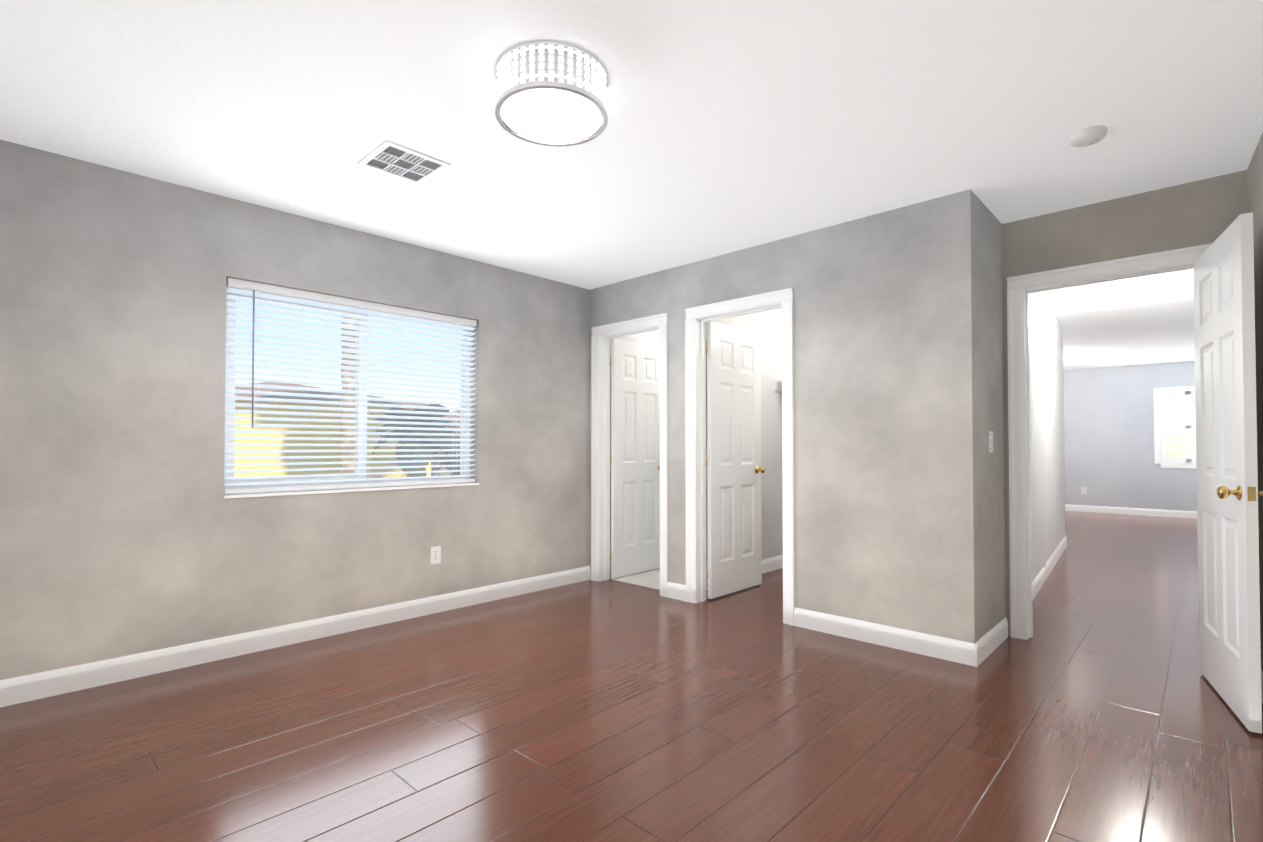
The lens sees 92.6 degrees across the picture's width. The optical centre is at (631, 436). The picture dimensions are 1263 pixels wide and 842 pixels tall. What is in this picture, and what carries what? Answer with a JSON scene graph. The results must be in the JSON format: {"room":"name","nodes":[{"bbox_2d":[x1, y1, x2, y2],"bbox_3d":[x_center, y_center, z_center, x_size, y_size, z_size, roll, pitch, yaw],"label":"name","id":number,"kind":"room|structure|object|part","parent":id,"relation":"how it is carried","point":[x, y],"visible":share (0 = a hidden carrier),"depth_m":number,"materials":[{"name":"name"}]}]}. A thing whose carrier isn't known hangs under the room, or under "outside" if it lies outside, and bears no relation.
{"room":"empty bedroom","nodes":[
{"label":"empty bedroom","id":0,"kind":"room"},
{"bbox_2d":[0,139,589,679],"bbox_3d":[-1.062,-0.030,4.479,0.200,2.440,7.170,-1,-1,44],"label":"wall","id":1,"kind":"structure","parent":0,"point":[126,527],"depth_m":3.09,"materials":[{"name":"grey paint"}]},
{"bbox_2d":[0,566,590,706],"bbox_3d":[-1.849,1.117,3.476,0.014,0.112,4.360,-1,-1,44],"label":"baseboard","id":2,"kind":"structure","parent":1,"relation":"attached to","point":[26,688],"depth_m":3.25,"materials":[{"name":"white"}]},
{"bbox_2d":[224,277,479,498],"bbox_3d":[-1.679,-0.252,3.807,0.187,1.180,1.540,-1,-1,44],"label":"window blind","id":3,"kind":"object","parent":1,"relation":"in","point":[239,290],"depth_m":3.67,"materials":[{"name":"white plastic"}]},
{"bbox_3d":[-1.657,0.330,3.776,0.127,0.015,1.540,-1,-1,44],"label":"sill","id":4,"kind":"part","parent":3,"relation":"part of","materials":[{"name":"white"}]},
{"bbox_2d":[430,546,440,563],"bbox_3d":[-1.314,0.797,4.049,0.007,0.116,0.072,-1,-1,44],"label":"outlet","id":5,"kind":"object","parent":1,"relation":"attached to","point":[435,554],"visible":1,"depth_m":4.05,"materials":[{"name":"white plastic"}]},
{"bbox_2d":[0,511,1262,841],"bbox_3d":[2.668,1.259,5.624,5.300,0.100,14.000,-1,-1,44],"label":"floor","id":6,"kind":"structure","parent":0,"point":[1094,709],"depth_m":2.35,"materials":[{"name":"brown wood"}]},
{"bbox_2d":[0,0,1262,369],"bbox_3d":[2.668,-1.291,5.667,5.300,0.120,14.000,-1,-1,44],"label":"ceiling","id":7,"kind":"structure","parent":0,"point":[736,124],"depth_m":2.41,"materials":[{"name":"white paint"}]},
{"bbox_2d":[357,140,450,184],"bbox_3d":[-1.065,-1.275,2.827,0.310,0.007,0.310,-1,-1,44],"label":"ceiling vent","id":8,"kind":"object","parent":7,"relation":"in","point":[390,158],"visible":1,"depth_m":2.82,"materials":[{"name":"white metal"}]},
{"bbox_2d":[495,40,607,146],"bbox_3d":[-0.285,-1.214,2.167,0.400,0.150,0.400,-1,-1,44],"label":"ceiling light fixture","id":9,"kind":"object","parent":7,"relation":"attached to","point":[551,93],"visible":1,"depth_m":2.09,"materials":[{"name":"white glass"}]},
{"bbox_2d":[502,74,600,131],"bbox_3d":[-0.285,-1.187,2.166,0.362,0.004,0.362,-1,-1,44],"label":"diffuser","id":10,"kind":"object","parent":9,"relation":"attached to","point":[535,110],"depth_m":2.17,"materials":[{"name":"white glass"}]},
{"bbox_2d":[1063,356,1086,363],"bbox_3d":[6.614,-1.129,9.019,0.320,0.090,0.320,-1,-1,44],"label":"light","id":11,"kind":"object","parent":7,"relation":"attached to","point":[1074,360],"visible":0.88,"depth_m":8.92,"materials":[{"name":"white"}]},
{"bbox_2d":[1068,125,1106,146],"bbox_3d":[1.933,-1.264,2.556,0.132,0.038,0.132,-1,-1,44],"label":"smoke detector","id":12,"kind":"object","parent":7,"relation":"attached to","point":[1087,136],"visible":1,"depth_m":2.53,"materials":[{"name":"white plastic"}]},
{"bbox_2d":[610,330,658,573],"bbox_3d":[0.565,-0.004,6.043,0.004,2.440,2.420,-1,-1,44],"label":"lining","id":13,"kind":"object","parent":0,"point":[650,338],"depth_m":5.50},
{"bbox_2d":[610,568,659,589],"bbox_3d":[0.861,1.208,5.742,0.820,0.006,2.420,-1,-1,44],"label":"floor","id":14,"kind":"structure","parent":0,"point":[649,578],"depth_m":5.05,"materials":[{"name":"beige tile"}]},
{"bbox_2d":[706,308,782,565],"bbox_3d":[1.194,-0.014,5.445,0.100,2.440,2.420,-1,-1,44],"label":"wall","id":15,"kind":"structure","parent":0,"point":[767,325],"depth_m":5.43,"materials":[{"name":"white paint"}]},
{"bbox_2d":[706,555,782,589],"bbox_3d":[1.236,1.149,5.386,0.014,0.112,2.420,-1,-1,44],"label":"baseboard","id":16,"kind":"structure","parent":15,"relation":"attached to","point":[772,564],"depth_m":5.40,"materials":[{"name":"white"}]},
{"bbox_2d":[775,379,781,391],"bbox_3d":[1.816,-0.459,5.773,0.360,0.100,1.100,-1,-1,44],"label":"closet shelf","id":17,"kind":"object","parent":15,"relation":"attached to","point":[778,385],"visible":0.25,"depth_m":5.49,"materials":[{"name":"white"}]},
{"bbox_2d":[589,189,980,642],"bbox_3d":[0.738,-0.036,4.127,2.894,2.440,0.120,-1,-1,44],"label":"wall","id":18,"kind":"structure","parent":0,"point":[886,450],"depth_m":3.44,"materials":[{"name":"grey paint"}]},
{"bbox_2d":[591,313,667,596],"bbox_3d":[0.015,0.140,4.811,0.820,2.110,0.156,-1,-1,44],"label":"door frame","id":19,"kind":"structure","parent":18,"relation":"attached to","point":[602,335],"depth_m":5.00,"materials":[{"name":"white wood"}]},
{"bbox_2d":[610,338,659,577],"bbox_3d":[0.062,0.185,5.309,0.167,2.014,0.663,-1,-1,44],"label":"bathroom door","id":20,"kind":"structure","parent":18,"relation":"in","point":[635,482],"depth_m":5.25,"materials":[{"name":"white wood"}]},
{"bbox_2d":[667,582,685,600],"bbox_3d":[0.331,1.133,4.402,0.180,0.112,0.014,-1,-1,44],"label":"baseboard","id":21,"kind":"structure","parent":18,"relation":"attached to","point":[676,591],"depth_m":4.39,"materials":[{"name":"white"}]},
{"bbox_2d":[706,321,764,598],"bbox_3d":[0.797,0.173,4.631,0.167,2.014,0.693,-1,-1,44],"label":"closet door","id":22,"kind":"structure","parent":18,"relation":"in","point":[735,469],"depth_m":4.59,"materials":[{"name":"white wood"}]},
{"bbox_2d":[685,288,794,625],"bbox_3d":[0.751,0.129,4.112,0.850,2.110,0.156,-1,-1,44],"label":"door frame","id":23,"kind":"structure","parent":18,"relation":"attached to","point":[697,318],"depth_m":4.30,"materials":[{"name":"white wood"}]},
{"bbox_2d":[794,607,977,666],"bbox_3d":[1.382,1.116,3.404,1.018,0.112,0.014,-1,-1,44],"label":"baseboard","id":24,"kind":"structure","parent":18,"relation":"attached to","point":[953,650],"depth_m":3.35,"materials":[{"name":"white"}]},
{"bbox_2d":[977,197,1005,637],"bbox_3d":[2.015,-0.048,3.458,0.120,2.440,0.670,-1,-1,44],"label":"wall","id":25,"kind":"structure","parent":0,"point":[991,418],"depth_m":3.36,"materials":[{"name":"grey paint"}]},
{"bbox_2d":[974,617,1007,666],"bbox_3d":[1.970,1.114,3.293,0.014,0.112,0.664,-1,-1,44],"label":"baseboard","id":26,"kind":"structure","parent":25,"relation":"attached to","point":[992,640],"depth_m":3.25,"materials":[{"name":"white"}]},
{"bbox_2d":[988,431,993,451],"bbox_3d":[1.992,0.030,3.334,0.016,0.116,0.072,-1,-1,44],"label":"light switch","id":27,"kind":"object","parent":25,"relation":"attached to","point":[991,440],"visible":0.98,"depth_m":3.33,"materials":[{"name":"white plastic"}]},
{"bbox_2d":[1039,292,1042,567],"bbox_3d":[2.553,-0.036,4.155,0.060,2.440,2.420,-1,-1,44],"label":"lining","id":28,"kind":"object","parent":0,"point":[1041,431],"depth_m":5.00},
{"bbox_2d":[1040,292,1045,566],"bbox_3d":[2.444,-0.005,6.010,2.774,2.440,0.120,-1,-1,44],"label":"wall","id":29,"kind":"structure","parent":0,"point":[1043,432],"depth_m":5.05,"materials":[{"name":"white paint"}]},
{"bbox_2d":[1029,292,1065,581],"bbox_3d":[3.538,-0.017,5.267,0.120,2.440,4.068,-1,-1,40],"label":"wall","id":30,"kind":"structure","parent":0,"point":[1054,432],"depth_m":5.42,"materials":[{"name":"white paint"}]},
{"bbox_2d":[1032,536,1066,600],"bbox_3d":[3.587,1.146,5.201,0.014,0.112,4.060,-1,-1,40],"label":"baseboard","id":31,"kind":"structure","parent":30,"relation":"attached to","point":[1041,577],"depth_m":5.18,"materials":[{"name":"white wood"}]},
{"bbox_2d":[1002,170,1247,635],"bbox_3d":[2.653,-0.051,3.232,1.116,2.440,0.120,-1,-1,44],"label":"wall","id":32,"kind":"structure","parent":0,"point":[1200,212],"depth_m":3.23,"materials":[{"name":"grey paint"}]},
{"bbox_2d":[1007,243,1211,639],"bbox_3d":[2.600,0.114,3.279,0.920,2.110,0.156,-1,-1,44],"label":"door frame","id":33,"kind":"structure","parent":32,"relation":"attached to","point":[1020,288],"depth_m":3.51,"materials":[{"name":"white wood"}]},
{"bbox_2d":[1193,212,1262,733],"bbox_3d":[2.610,0.140,2.662,0.167,2.014,0.763,-1,-1,33],"label":"hall door","id":34,"kind":"structure","parent":32,"relation":"in","point":[1228,493],"depth_m":2.53,"materials":[{"name":"white wood"}]},
{"bbox_2d":[1064,361,1196,510],"bbox_3d":[7.333,0.075,10.764,4.710,2.440,0.150,-1,-1,44],"label":"wall","id":35,"kind":"structure","parent":0,"point":[1109,436],"depth_m":9.96,"materials":[{"name":"paint"}]},
{"bbox_2d":[1081,487,1085,493],"bbox_3d":[7.710,0.927,10.283,0.072,0.116,0.007,-1,-1,44],"label":"outlet","id":36,"kind":"object","parent":35,"relation":"attached to","point":[1083,490],"visible":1,"depth_m":10.28,"materials":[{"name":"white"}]},
{"bbox_2d":[1065,504,1196,518],"bbox_3d":[7.276,1.238,10.685,4.710,0.112,0.014,-1,-1,44],"label":"baseboard","id":37,"kind":"structure","parent":35,"relation":"attached to","point":[1139,511],"depth_m":9.83,"materials":[{"name":"white wood"}]},
{"bbox_2d":[1154,386,1195,468],"bbox_3d":[8.699,-0.137,9.425,0.800,1.280,0.125,-1,-1,44],"label":"window","id":38,"kind":"structure","parent":35,"relation":"in","point":[1160,427],"depth_m":9.52,"materials":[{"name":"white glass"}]},
{"bbox_3d":[8.697,0.423,9.414,0.700,0.020,0.120,-1,-1,44],"label":"sill","id":39,"kind":"part","parent":38,"relation":"part of","materials":[{"name":"white wood"}]},
{"bbox_3d":[8.740,-0.146,9.469,0.660,1.120,0.005,-1,-1,44],"label":"glass","id":40,"kind":"part","parent":38,"relation":"part of","materials":[{"name":"glass"}]},
{"bbox_2d":[1247,132,1262,670],"bbox_3d":[1.357,-0.092,0.808,0.533,2.440,5.180,-1,-1,44],"label":"wall","id":41,"kind":"structure","parent":0,"point":[1255,185],"depth_m":2.68,"materials":[{"name":"grey paint"}]},
{"bbox_2d":[1261,669,1262,702],"bbox_3d":[1.332,1.074,0.915,0.014,0.112,5.041,-1,-1,40],"label":"baseboard","id":42,"kind":"structure","parent":41,"relation":"attached to","point":[1262,685],"depth_m":2.63,"materials":[{"name":"white"}]},
{"label":"outside","id":43,"kind":"structure","parent":0,"visible":0},
{"bbox_3d":[-4.104,4.506,17.317,90.000,0.200,100.000,-1,-1,44],"label":"ground","id":44,"kind":"structure","parent":43,"visible":0},
{"bbox_2d":[234,382,430,479],"bbox_3d":[-10.569,1.477,17.097,9.800,5.850,6.500,-1,-1,44],"label":"house","id":45,"kind":"structure","parent":44,"relation":"on","point":[300,441],"depth_m":13.82,"materials":[{"name":"yellow paint"}]},
{"bbox_2d":[339,317,355,475],"bbox_3d":[-3.926,-1.192,8.253,3.164,10.890,3.177,-1,-1,44],"label":"palm tree","id":46,"kind":"object","parent":44,"relation":"on","point":[348,436],"depth_m":8.13,"materials":[{"name":"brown plant"}]},
{"bbox_2d":[373,404,459,476],"bbox_3d":[-4.460,1.835,12.843,1.999,4.991,1.886,-1,-1,44],"label":"palm tree","id":47,"kind":"object","parent":44,"relation":"on","point":[416,442],"depth_m":12.39,"materials":[{"name":"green plant"}]},
{"bbox_2d":[431,410,459,475],"bbox_3d":[-4.471,1.586,22.061,9.800,5.800,8.500,-1,-1,44],"label":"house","id":48,"kind":"structure","parent":44,"relation":"on","point":[443,452],"depth_m":17.97,"materials":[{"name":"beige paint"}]},
{"bbox_2d":[437,442,459,475],"bbox_3d":[-3.766,2.247,14.566,2.254,4.226,1.992,-1,-1,44],"label":"palm tree","id":49,"kind":"object","parent":44,"relation":"on","point":[453,458],"depth_m":13.86,"materials":[{"name":"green plant"}]}
]}

